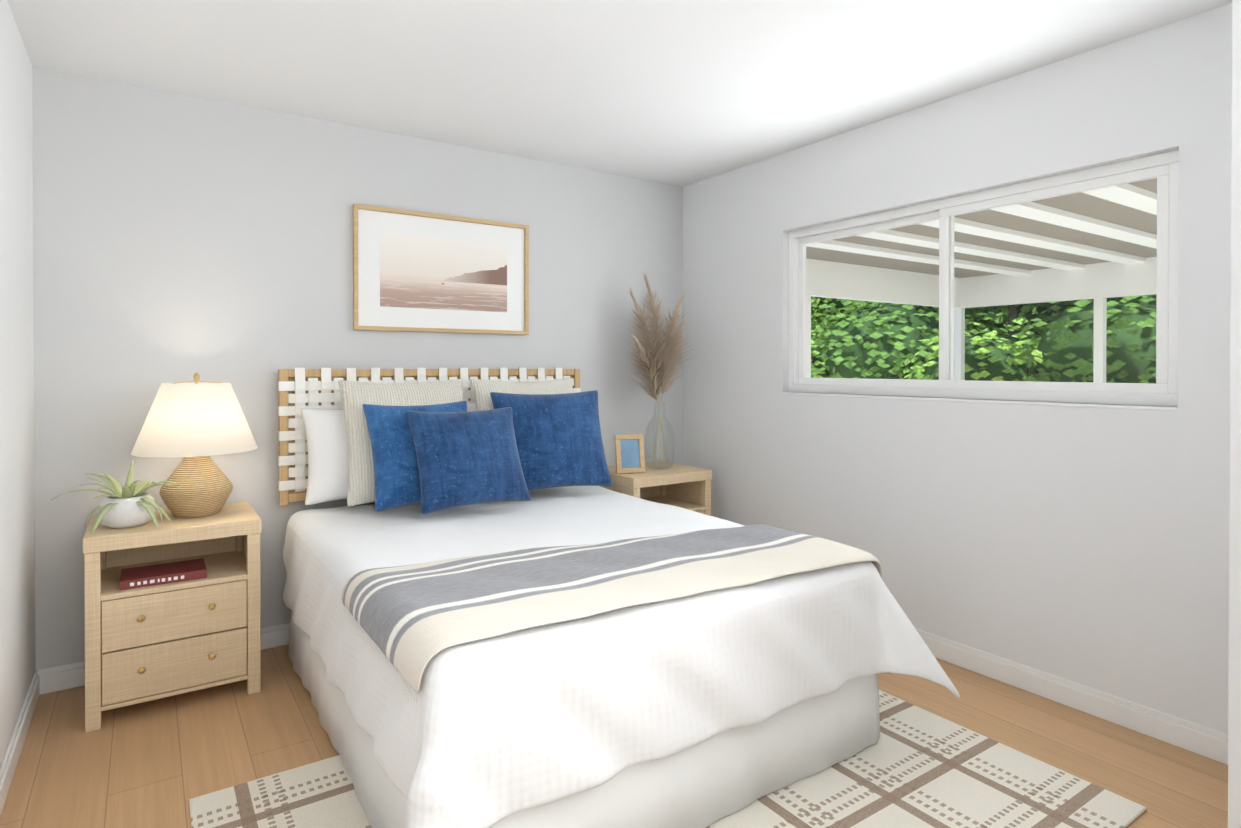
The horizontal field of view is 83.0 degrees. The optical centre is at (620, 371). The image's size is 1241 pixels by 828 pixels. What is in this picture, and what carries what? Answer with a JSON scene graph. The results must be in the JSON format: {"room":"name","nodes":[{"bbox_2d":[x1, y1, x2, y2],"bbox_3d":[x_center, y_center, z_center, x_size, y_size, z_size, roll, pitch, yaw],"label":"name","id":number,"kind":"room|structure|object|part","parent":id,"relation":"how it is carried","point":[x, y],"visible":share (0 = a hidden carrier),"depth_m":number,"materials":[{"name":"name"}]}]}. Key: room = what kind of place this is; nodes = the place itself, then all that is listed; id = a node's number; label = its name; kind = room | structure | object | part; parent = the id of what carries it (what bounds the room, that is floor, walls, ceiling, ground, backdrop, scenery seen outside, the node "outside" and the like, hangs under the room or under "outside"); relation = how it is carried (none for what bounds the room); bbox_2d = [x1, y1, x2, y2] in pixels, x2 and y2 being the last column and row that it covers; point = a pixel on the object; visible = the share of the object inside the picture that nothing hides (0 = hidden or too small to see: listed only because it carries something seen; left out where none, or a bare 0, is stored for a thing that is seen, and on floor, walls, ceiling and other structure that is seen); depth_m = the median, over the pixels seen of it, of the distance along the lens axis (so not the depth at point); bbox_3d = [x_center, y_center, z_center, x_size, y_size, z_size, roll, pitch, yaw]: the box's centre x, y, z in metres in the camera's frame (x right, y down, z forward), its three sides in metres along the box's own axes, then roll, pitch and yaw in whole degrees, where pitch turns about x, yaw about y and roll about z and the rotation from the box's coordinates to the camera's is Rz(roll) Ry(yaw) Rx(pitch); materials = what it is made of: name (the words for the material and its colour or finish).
{"room":"bedroom","nodes":[
{"label":"bedroom","id":0,"kind":"room"},
{"bbox_2d":[0,0,34,767],"bbox_3d":[-1.073,0.051,0.839,0.120,2.440,4.480,0,0,-34],"label":"wall","id":1,"kind":"structure","parent":0,"point":[17,583],"depth_m":2.35,"materials":[{"name":"paint"}]},
{"bbox_2d":[0,670,39,815],"bbox_3d":[-1.051,1.223,0.934,0.014,0.095,4.360,0,0,-34],"label":"baseboard","id":2,"kind":"structure","parent":1,"relation":"attached to","point":[11,757],"depth_m":2.29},
{"bbox_2d":[32,67,682,670],"bbox_3d":[-0.972,0.033,3.686,3.480,2.440,0.120,0,0,-34],"label":"wall","id":3,"kind":"structure","parent":0,"point":[180,237],"depth_m":3.14,"materials":[{"name":"paint"}]},
{"bbox_2d":[37,623,289,694],"bbox_3d":[-0.934,1.206,3.638,3.240,0.095,0.014,0,0,-34],"label":"baseboard","id":4,"kind":"structure","parent":3,"relation":"attached to","point":[62,677],"depth_m":2.79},
{"bbox_2d":[353,204,528,334],"bbox_3d":[-0.900,-0.504,3.639,0.930,0.605,0.028,0,0,-34],"label":"picture","id":5,"kind":"object","parent":3,"relation":"attached to","point":[414,271],"visible":0.98,"depth_m":3.61,"materials":[{"name":"white paper"}]},
{"bbox_2d":[380,232,506,311],"bbox_3d":[-0.901,-0.504,3.640,0.680,0.366,0.001,0,0,-34],"label":"print","id":6,"kind":"object","parent":5,"relation":"attached to","point":[420,271],"depth_m":3.62,"materials":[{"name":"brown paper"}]},
{"bbox_2d":[0,644,1227,827],"bbox_3d":[0.284,1.295,1.839,3.480,0.060,4.600,0,0,-34],"label":"floor","id":7,"kind":"structure","parent":0,"point":[159,763],"depth_m":2.34,"materials":[{"name":"brown wood"}]},
{"bbox_2d":[83,501,261,731],"bbox_3d":[-1.759,0.919,2.776,0.558,0.680,0.470,0,0,-34],"label":"nightstand","id":8,"kind":"object","parent":7,"relation":"on","point":[172,607],"visible":1,"depth_m":2.62,"materials":[{"name":"beige wood"}]},
{"bbox_2d":[51,461,184,533],"bbox_3d":[-1.879,0.464,2.635,0.411,0.230,0.434,0,0,-34],"label":"air plant","id":9,"kind":"object","parent":8,"relation":"on","point":[128,504],"visible":1,"depth_m":2.59,"materials":[{"name":"green plant"}]},
{"bbox_3d":[-1.857,0.523,2.642,0.181,0.112,0.181,0,0,-34],"label":"plant pot","id":10,"kind":"part","parent":9,"relation":"part of","materials":[{"name":"ceramic"}]},
{"bbox_2d":[120,558,206,589],"bbox_3d":[-1.745,0.773,2.683,0.270,0.032,0.191,0,0,-34],"label":"book","id":11,"kind":"object","parent":8,"relation":"on","point":[135,578],"depth_m":2.64,"materials":[{"name":"red paper"}]},
{"bbox_2d":[131,373,257,517],"bbox_3d":[-1.712,0.291,2.836,0.438,0.573,0.438,0,0,-34],"label":"lamp","id":12,"kind":"object","parent":8,"relation":"on","point":[196,425],"visible":1,"depth_m":2.73,"materials":[{"name":"fabric"}]},
{"bbox_3d":[-1.712,0.184,2.835,0.438,0.273,0.438,0,0,-34],"label":"lamp shade","id":13,"kind":"part","parent":12,"relation":"part of","materials":[{"name":"fabric"}]},
{"bbox_2d":[600,461,711,515],"bbox_3d":[0.178,0.911,4.088,0.558,0.680,0.470,0,0,-34],"label":"nightstand","id":14,"kind":"object","parent":7,"relation":"on","point":[684,486],"visible":0.29,"depth_m":4.05,"materials":[{"name":"beige wood"}]},
{"bbox_2d":[615,434,644,473],"bbox_3d":[0.053,0.463,3.943,0.165,0.214,0.060,0,0,-16],"label":"picture frame","id":15,"kind":"object","parent":14,"relation":"on","point":[629,452],"visible":1,"depth_m":3.94,"materials":[{"name":"brown wood"}]},
{"bbox_2d":[626,273,692,468],"bbox_3d":[0.224,-0.009,4.128,0.499,1.149,0.329,0,0,-34],"label":"vase","id":16,"kind":"object","parent":14,"relation":"on","point":[663,364],"visible":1,"depth_m":4.10,"materials":[{"name":"clear glass"}]},
{"bbox_3d":[0.229,0.375,4.127,0.176,0.381,0.176,0,0,-34],"label":"vase glass","id":17,"kind":"part","parent":16,"relation":"part of","materials":[{"name":"clear glass"}]},
{"bbox_2d":[189,690,1145,827],"bbox_3d":[0.125,1.258,2.039,2.280,0.010,1.590,0,0,-34],"label":"rug","id":18,"kind":"object","parent":7,"relation":"on","point":[913,766],"visible":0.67,"depth_m":2.07,"materials":[{"name":"beige fabric"}]},
{"bbox_2d":[278,368,959,827],"bbox_3d":[-0.249,0.617,2.726,1.837,1.260,2.206,0,0,-34],"label":"bed","id":19,"kind":"object","parent":18,"relation":"on","point":[504,606],"visible":1,"depth_m":2.11,"materials":[{"name":"fabric"}]},
{"bbox_2d":[363,401,466,511],"bbox_3d":[-0.871,0.360,3.110,0.520,0.500,0.157,0,-20,-38],"label":"pillow","id":20,"kind":"object","parent":19,"relation":"on","point":[390,461],"depth_m":2.99,"materials":[{"name":"fabric"}]},
{"bbox_3d":[-0.889,0.614,3.594,1.560,1.253,0.050,0,0,-34],"label":"headboard wood","id":21,"kind":"part","parent":19,"relation":"part of","materials":[{"name":"brown wood"}]},
{"bbox_2d":[406,407,530,513],"bbox_3d":[-0.657,0.373,3.062,0.540,0.480,0.158,0,-24,-37],"label":"pillow","id":22,"kind":"object","parent":19,"relation":"on","point":[458,459],"depth_m":2.99,"materials":[{"name":"blue fabric"}]},
{"bbox_2d":[490,390,612,490],"bbox_3d":[-0.335,0.338,3.461,0.620,0.540,0.168,0,-20,-28],"label":"pillow","id":23,"kind":"object","parent":19,"relation":"on","point":[559,442],"depth_m":3.41,"materials":[{"name":"blue fabric"}]},
{"bbox_2d":[7,0,1231,186],"bbox_3d":[0.284,-1.205,1.823,3.480,0.060,4.600,0,0,-34],"label":"ceiling","id":24,"kind":"structure","parent":0,"point":[682,93],"depth_m":2.66,"materials":[{"name":"white paint"}]},
{"bbox_2d":[683,3,1231,733],"bbox_3d":[1.675,0.039,2.773,0.120,2.440,4.360,0,0,-34],"label":"wall","id":25,"kind":"structure","parent":0,"point":[1085,545],"depth_m":2.81,"materials":[{"name":"paint"}]},
{"bbox_2d":[782,150,1178,410],"bbox_3d":[1.423,-0.317,3.126,0.109,0.892,1.770,0,0,-34],"label":"window","id":26,"kind":"structure","parent":25,"relation":"in","point":[1163,168],"depth_m":2.90,"materials":[{"name":"white plastic"}]},
{"bbox_3d":[1.444,-0.323,3.139,0.032,0.796,1.686,0,0,-34],"label":"glass","id":27,"kind":"part","parent":26,"relation":"part of","materials":[{"name":"clear glass"}]},
{"bbox_2d":[915,628,1227,764],"bbox_3d":[1.247,1.208,3.293,0.014,0.095,3.030,0,0,-34],"label":"baseboard","id":28,"kind":"structure","parent":25,"relation":"attached to","point":[1210,743],"depth_m":2.58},
{"bbox_2d":[1228,0,1240,827],"bbox_3d":[2.069,0.049,1.210,0.980,2.440,1.330,0,0,-34],"label":"wall","id":29,"kind":"structure","parent":0,"point":[1234,757],"depth_m":1.48,"materials":[{"name":"paint"}]},
{"label":"outside","id":30,"kind":"structure","parent":0,"visible":0},
{"bbox_2d":[806,178,1156,383],"bbox_3d":[8.612,-1.952,13.044,22.900,6.450,40.078,0,0,-34],"label":"outdoor view","id":31,"kind":"object","parent":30,"point":[859,296],"depth_m":8.66,"materials":[{"name":"green plant"}]}
]}

